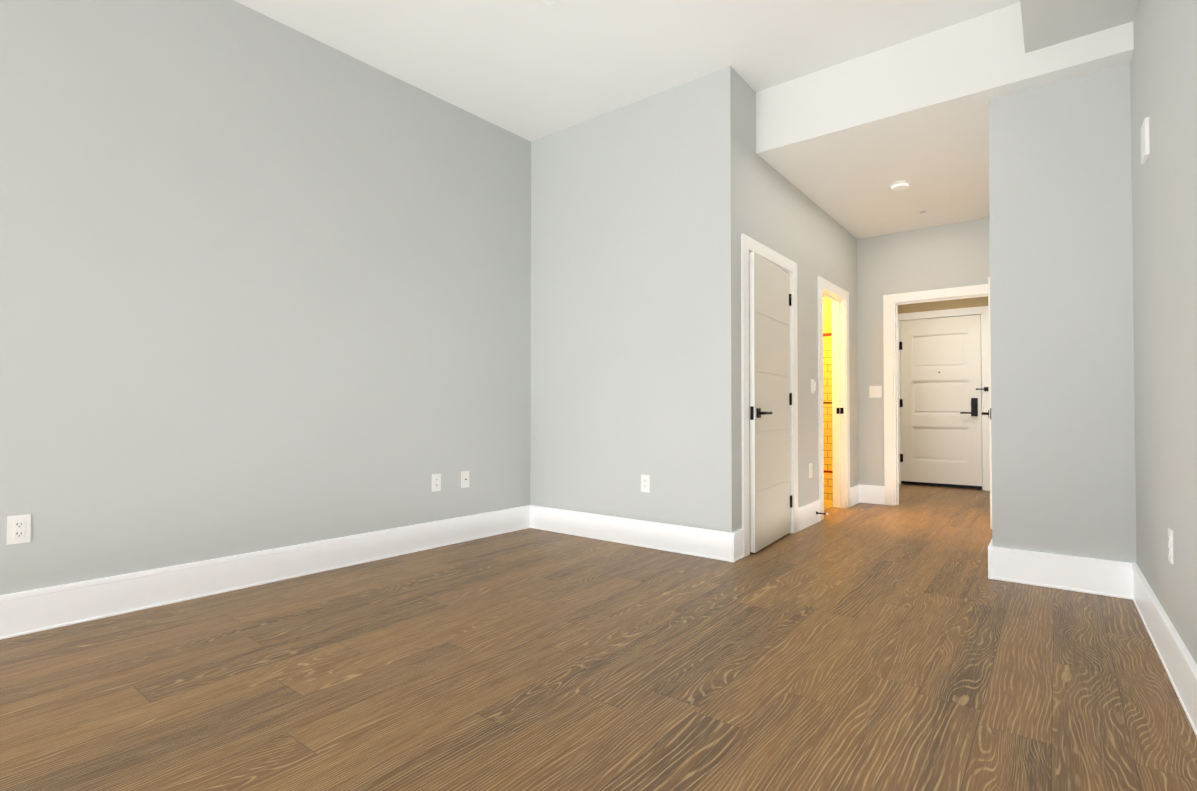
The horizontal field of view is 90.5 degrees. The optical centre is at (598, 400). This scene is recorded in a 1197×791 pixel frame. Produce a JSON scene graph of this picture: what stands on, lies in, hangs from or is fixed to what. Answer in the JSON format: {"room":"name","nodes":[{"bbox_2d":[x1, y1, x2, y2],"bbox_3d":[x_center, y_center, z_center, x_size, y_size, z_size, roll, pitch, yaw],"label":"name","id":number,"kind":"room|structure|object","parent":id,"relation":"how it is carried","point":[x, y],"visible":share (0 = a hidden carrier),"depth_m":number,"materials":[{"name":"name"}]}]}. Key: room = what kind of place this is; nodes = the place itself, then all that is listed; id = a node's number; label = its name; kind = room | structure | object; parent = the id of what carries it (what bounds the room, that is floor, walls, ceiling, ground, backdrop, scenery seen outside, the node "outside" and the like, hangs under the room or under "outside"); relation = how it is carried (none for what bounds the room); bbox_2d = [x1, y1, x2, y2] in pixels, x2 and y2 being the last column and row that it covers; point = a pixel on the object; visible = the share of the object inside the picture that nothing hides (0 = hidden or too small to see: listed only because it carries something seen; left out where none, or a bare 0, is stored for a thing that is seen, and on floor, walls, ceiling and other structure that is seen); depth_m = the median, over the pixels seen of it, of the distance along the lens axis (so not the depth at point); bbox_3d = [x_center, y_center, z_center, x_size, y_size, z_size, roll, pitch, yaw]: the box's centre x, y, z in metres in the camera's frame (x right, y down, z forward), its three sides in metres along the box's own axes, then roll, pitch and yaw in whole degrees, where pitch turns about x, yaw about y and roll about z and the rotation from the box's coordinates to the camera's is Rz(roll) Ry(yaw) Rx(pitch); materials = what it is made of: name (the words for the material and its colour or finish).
{"room":"empty apartment room","nodes":[
{"label":"empty apartment room","id":0,"kind":"room"},
{"bbox_2d":[0,0,530,594],"bbox_3d":[-3.528,-0.656,1.457,0.494,3.300,9.400,-1,-1,38],"label":"wall","id":1,"kind":"structure","parent":0,"point":[264,282],"depth_m":3.21,"materials":[{"name":"grey paint"}]},
{"bbox_2d":[7,514,30,544],"bbox_3d":[-2.496,0.555,2.555,0.009,0.122,0.073,-1,-1,40],"label":"electrical outlet","id":2,"kind":"object","parent":1,"relation":"attached to","point":[18,529],"visible":1,"depth_m":2.55,"materials":[{"name":"white plastic"}]},
{"bbox_2d":[432,473,440,491],"bbox_3d":[-1.141,0.578,4.180,0.009,0.122,0.073,-1,-1,40],"label":"electrical outlet","id":3,"kind":"object","parent":1,"relation":"attached to","point":[436,482],"visible":1,"depth_m":4.18,"materials":[{"name":"white plastic"}]},
{"bbox_2d":[461,471,469,487],"bbox_3d":[-0.979,0.581,4.371,0.014,0.122,0.073,-1,-1,40],"label":"outlet","id":4,"kind":"object","parent":1,"relation":"attached to","point":[465,475],"visible":1,"depth_m":4.37,"materials":[{"name":"white plastic"}]},
{"bbox_2d":[0,484,1196,736],"bbox_3d":[-0.428,0.912,2.147,4.216,0.185,14.021,-1,-1,38],"label":"baseboard","id":5,"kind":"structure","parent":1,"relation":"attached to","point":[52,608],"depth_m":3.25,"materials":[{"name":"white paint"}]},
{"bbox_2d":[0,484,1196,790],"bbox_3d":[-0.327,1.033,2.213,4.400,0.064,14.550,-1,-1,38],"label":"floor","id":6,"kind":"structure","parent":0,"point":[906,644],"depth_m":2.14,"materials":[{"name":"brown wood"}]},
{"bbox_2d":[530,72,714,529],"bbox_3d":[0.022,-0.612,4.527,1.950,3.300,0.120,-1,-1,38],"label":"wall","id":7,"kind":"structure","parent":0,"point":[622,299],"depth_m":4.30,"materials":[{"name":"grey paint"}]},
{"bbox_2d":[641,474,649,492],"bbox_3d":[0.330,0.586,4.189,0.073,0.122,0.009,-1,-1,38],"label":"electrical outlet","id":8,"kind":"object","parent":7,"relation":"attached to","point":[645,483],"visible":1,"depth_m":4.19,"materials":[{"name":"white plastic"}]},
{"bbox_2d":[234,0,1019,141],"bbox_3d":[-1.826,-2.267,0.321,4.400,0.110,9.650,-1,-1,38],"label":"ceiling","id":9,"kind":"structure","parent":0,"point":[530,70],"depth_m":3.57,"materials":[{"name":"white paint"}]},
{"bbox_2d":[542,0,556,4],"bbox_3d":[-0.266,-2.164,3.204,0.084,0.015,0.084,-1,-1,38],"label":"sprinkler","id":10,"kind":"object","parent":9,"relation":"attached to","point":[549,2],"visible":1,"depth_m":3.21,"materials":[{"name":"white plastic"}]},
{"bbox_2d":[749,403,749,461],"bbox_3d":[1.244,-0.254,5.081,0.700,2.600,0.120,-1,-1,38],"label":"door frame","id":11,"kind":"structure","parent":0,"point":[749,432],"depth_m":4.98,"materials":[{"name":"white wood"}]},
{"bbox_2d":[713,66,857,531],"bbox_3d":[1.773,-0.604,5.100,0.120,3.300,3.170,-1,-1,38],"label":"wall","id":12,"kind":"structure","parent":0,"point":[759,199],"depth_m":4.09,"materials":[{"name":"grey paint"}]},
{"bbox_2d":[741,234,797,556],"bbox_3d":[1.218,-0.032,4.359,0.136,2.133,1.028,-1,-1,38],"label":"door frame","id":13,"kind":"structure","parent":12,"relation":"attached to","point":[748,244],"depth_m":4.02,"materials":[{"name":"white paint"}]},
{"bbox_2d":[749,251,791,552],"bbox_3d":[1.286,0.012,4.311,0.093,2.022,0.825,-1,-1,34],"label":"closet door","id":14,"kind":"structure","parent":12,"relation":"in","point":[770,398],"depth_m":4.23,"materials":[{"name":"beige paint"}]},
{"bbox_2d":[809,463,811,477],"bbox_3d":[1.789,0.590,4.998,0.009,0.122,0.073,-1,-1,38],"label":"outlet","id":15,"kind":"object","parent":12,"relation":"attached to","point":[810,470],"visible":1,"depth_m":4.99,"materials":[{"name":"white plastic"}]},
{"bbox_2d":[811,379,815,393],"bbox_3d":[1.834,-0.121,5.055,0.022,0.122,0.073,-1,-1,38],"label":"light switch","id":16,"kind":"object","parent":12,"relation":"attached to","point":[813,386],"visible":1,"depth_m":5.04,"materials":[{"name":"white plastic"}]},
{"bbox_2d":[817,276,849,520],"bbox_3d":[2.160,-0.015,5.577,0.136,2.133,0.928,-1,-1,38],"label":"door frame","id":17,"kind":"structure","parent":12,"relation":"attached to","point":[837,296],"depth_m":5.84,"materials":[{"name":"white paint"}]},
{"bbox_2d":[836,408,843,413],"bbox_3d":[2.381,0.102,5.849,0.063,0.060,0.013,-1,-1,38],"label":"strike plate","id":18,"kind":"object","parent":17,"relation":"attached to","point":[839,410],"visible":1,"depth_m":5.85,"materials":[{"name":"black"}]},
{"bbox_2d":[823,298,832,500],"bbox_3d":[1.942,-0.231,6.759,1.650,2.600,0.090,-1,-1,38],"label":"wall","id":19,"kind":"structure","parent":0,"point":[827,397],"depth_m":6.31,"materials":[{"name":"tile"}]},
{"bbox_2d":[857,217,989,485],"bbox_3d":[3.288,-0.348,5.853,1.350,2.810,0.120,-1,-1,38],"label":"wall","id":20,"kind":"structure","parent":0,"point":[952,255],"depth_m":6.05,"materials":[{"name":"grey paint"}]},
{"bbox_2d":[869,386,881,397],"bbox_3d":[2.850,-0.090,6.106,0.118,0.122,0.010,-1,-1,38],"label":"light switch","id":21,"kind":"object","parent":20,"relation":"attached to","point":[875,391],"visible":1,"depth_m":6.11,"materials":[{"name":"white plastic"}]},
{"bbox_2d":[883,284,989,504],"bbox_3d":[3.383,-0.012,5.764,1.094,2.133,0.137,-1,-1,38],"label":"door frame","id":22,"kind":"structure","parent":20,"relation":"attached to","point":[891,318],"depth_m":6.03,"materials":[{"name":"white paint"}]},
{"bbox_2d":[981,277,991,528],"bbox_3d":[3.425,0.023,5.102,0.156,2.022,0.910,-1,-1,38],"label":"bedroom door","id":23,"kind":"structure","parent":20,"relation":"in","point":[988,413],"depth_m":4.75,"materials":[{"name":"beige paint"}]},
{"bbox_2d":[898,296,987,313],"bbox_3d":[4.361,-0.326,7.412,1.560,2.810,0.140,-1,-1,38],"label":"wall","id":24,"kind":"structure","parent":0,"point":[947,304],"depth_m":7.39,"materials":[{"name":"beige paint"}]},
{"bbox_2d":[899,315,987,488],"bbox_3d":[4.275,0.017,7.377,0.966,2.098,0.107,-1,-1,38],"label":"entry door","id":25,"kind":"structure","parent":24,"relation":"in","point":[941,401],"depth_m":7.39,"materials":[{"name":"white paint"}]},
{"bbox_2d":[756,2,1133,238],"bbox_3d":[3.431,-1.979,5.449,2.100,0.540,4.900,-1,-1,38],"label":"ceiling soffit","id":26,"kind":"structure","parent":0,"point":[846,144],"depth_m":3.85,"materials":[{"name":"white paint"}]},
{"bbox_2d":[890,180,909,190],"bbox_3d":[2.392,-1.699,4.706,0.144,0.041,0.144,-1,-1,38],"label":"ceiling light","id":27,"kind":"object","parent":26,"relation":"attached to","point":[900,185],"visible":1,"depth_m":4.67,"materials":[{"name":"white plastic"}]},
{"bbox_2d":[988,63,1136,563],"bbox_3d":[4.011,-0.359,5.072,0.750,2.810,4.750,-1,-1,38],"label":"wall","id":28,"kind":"structure","parent":0,"point":[1062,342],"depth_m":3.22,"materials":[{"name":"grey paint"}]},
{"bbox_2d":[1020,0,1137,52],"bbox_3d":[-0.420,-2.083,-0.769,0.555,0.290,9.650,-1,-1,38],"label":"ceiling","id":29,"kind":"structure","parent":0,"point":[1046,23],"depth_m":2.93,"materials":[{"name":"paint"}]},
{"bbox_2d":[1130,0,1196,663],"bbox_3d":[-0.136,-0.690,-0.913,0.286,3.300,9.800,-1,-1,38],"label":"wall","id":30,"kind":"structure","parent":0,"point":[1163,73],"depth_m":2.22,"materials":[{"name":"grey paint"}]},
{"bbox_2d":[1141,117,1149,164],"bbox_3d":[2.394,-1.135,2.598,0.015,0.160,0.136,-1,-1,37],"label":"door chime","id":31,"kind":"object","parent":30,"relation":"attached to","point":[1145,143],"visible":1,"depth_m":2.55,"materials":[{"name":"white plastic"}]},
{"bbox_2d":[1168,527,1172,563],"bbox_3d":[2.108,0.535,2.189,0.009,0.122,0.073,-1,-1,37],"label":"electrical outlet","id":32,"kind":"object","parent":30,"relation":"attached to","point":[1170,544],"visible":1,"depth_m":2.17,"materials":[{"name":"white plastic"}]}
]}

